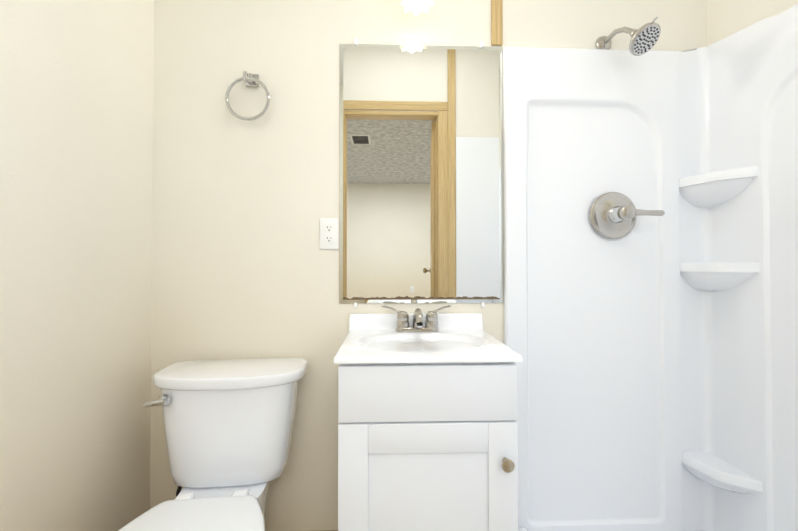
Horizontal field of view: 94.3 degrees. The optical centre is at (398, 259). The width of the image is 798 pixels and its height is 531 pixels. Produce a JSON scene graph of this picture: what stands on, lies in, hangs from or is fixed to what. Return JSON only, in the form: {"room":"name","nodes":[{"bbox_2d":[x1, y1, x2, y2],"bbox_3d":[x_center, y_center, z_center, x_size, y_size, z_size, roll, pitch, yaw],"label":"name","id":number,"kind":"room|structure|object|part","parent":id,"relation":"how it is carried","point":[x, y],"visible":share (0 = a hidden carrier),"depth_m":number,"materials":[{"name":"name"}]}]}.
{"room":"bathroom","nodes":[
{"label":"bathroom","id":0,"kind":"room"},
{"bbox_2d":[0,0,154,530],"bbox_3d":[-0.919,-0.360,0.564,0.100,2.850,1.567,0,-1,-2],"label":"wall","id":1,"kind":"structure","parent":0,"point":[76,138],"depth_m":1.01,"materials":[{"name":"paint"}]},
{"bbox_2d":[150,0,706,530],"bbox_3d":[0.144,-0.348,1.433,2.284,2.850,0.100,0,-1,-2],"label":"wall","id":2,"kind":"structure","parent":0,"point":[244,266],"depth_m":1.36,"materials":[{"name":"paint"}]},
{"bbox_2d":[225,71,269,120],"bbox_3d":[-0.540,-0.589,1.338,0.158,0.186,0.048,0,-1,-2],"label":"towel ring","id":3,"kind":"object","parent":2,"relation":"attached to","point":[251,80],"visible":1,"depth_m":1.32,"materials":[{"name":"silver metal"}]},
{"bbox_2d":[320,218,338,248],"bbox_3d":[-0.257,-0.096,1.361,0.070,0.114,0.007,0,-1,-2],"label":"electrical outlet","id":4,"kind":"object","parent":2,"relation":"attached to","point":[329,233],"visible":1,"depth_m":1.36,"materials":[{"name":"white plastic"}]},
{"bbox_2d":[400,0,433,14],"bbox_3d":[0.062,-1.002,1.297,0.120,0.266,0.182,0,-1,-2],"label":"light","id":5,"kind":"object","parent":2,"relation":"attached to","point":[416,7],"visible":1,"depth_m":1.31,"materials":[{"name":"white glass"}]},
{"bbox_2d":[339,39,502,307],"bbox_3d":[0.084,-0.321,1.374,0.609,0.995,0.010,0,-1,-2],"label":"mirror","id":6,"kind":"object","parent":2,"relation":"attached to","point":[421,175],"visible":1,"depth_m":1.37,"materials":[{"name":"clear mirror"}]},
{"bbox_2d":[491,0,502,45],"bbox_3d":[0.368,-1.290,1.399,0.044,0.967,0.010,0,-1,-2],"label":"trim","id":7,"kind":"structure","parent":2,"relation":"attached to","point":[496,22],"depth_m":1.39,"materials":[{"name":"brown wood"}]},
{"bbox_2d":[707,0,797,45],"bbox_3d":[1.264,-0.359,0.638,0.100,2.850,1.567,0,-1,-2],"label":"wall","id":8,"kind":"structure","parent":0,"point":[726,18],"depth_m":1.31,"materials":[{"name":"paint"}]},
{"bbox_3d":[0.434,1.072,-1.103,2.694,0.060,5.150,0,-1,-2],"label":"floor","id":9,"kind":"structure","parent":0,"visible":0},
{"bbox_2d":[118,358,307,530],"bbox_3d":[-0.536,0.710,0.959,0.464,0.722,0.768,0,-1,-2],"label":"toilet","id":10,"kind":"object","parent":9,"relation":"on","point":[228,425],"visible":1,"depth_m":1.11,"materials":[{"name":"white ceramic"}]},
{"bbox_3d":[-0.709,0.417,1.085,0.061,0.036,0.034,0,-1,-2],"label":"handle","id":11,"kind":"part","parent":10,"relation":"part of","materials":[{"name":"silver metal"}]},
{"bbox_3d":[-0.502,0.668,0.835,0.382,0.032,0.461,0,-1,-2],"label":"seat","id":12,"kind":"part","parent":10,"relation":"part of","materials":[{"name":"white plastic"}]},
{"bbox_3d":[-0.544,0.524,1.209,0.464,0.344,0.245,0,-1,-2],"label":"tank","id":13,"kind":"part","parent":10,"relation":"part of","materials":[{"name":"white ceramic"}]},
{"bbox_2d":[334,305,522,530],"bbox_3d":[0.069,0.617,1.140,0.483,0.912,0.451,0,-1,-2],"label":"bathroom vanity","id":14,"kind":"object","parent":9,"relation":"on","point":[427,419],"visible":1,"depth_m":0.95,"materials":[{"name":"white wood"}]},
{"bbox_2d":[381,305,450,331],"bbox_3d":[0.065,0.206,1.264,0.252,0.086,0.152,0,-1,-2],"label":"faucet","id":15,"kind":"object","parent":14,"relation":"on","point":[431,321],"depth_m":1.29,"materials":[{"name":"silver metal"}]},
{"bbox_3d":[0.274,0.518,0.939,0.032,0.032,0.032,0,-1,-2],"label":"knob","id":16,"kind":"part","parent":14,"relation":"part of","materials":[{"name":"brown metal"}]},
{"bbox_2d":[503,3,797,530],"bbox_3d":[0.814,0.029,0.617,0.795,2.072,1.563,0,-1,-2],"label":"shower surround","id":17,"kind":"object","parent":9,"relation":"on","point":[650,244],"visible":0.98,"depth_m":1.37,"materials":[{"name":"white plastic"}]}
]}

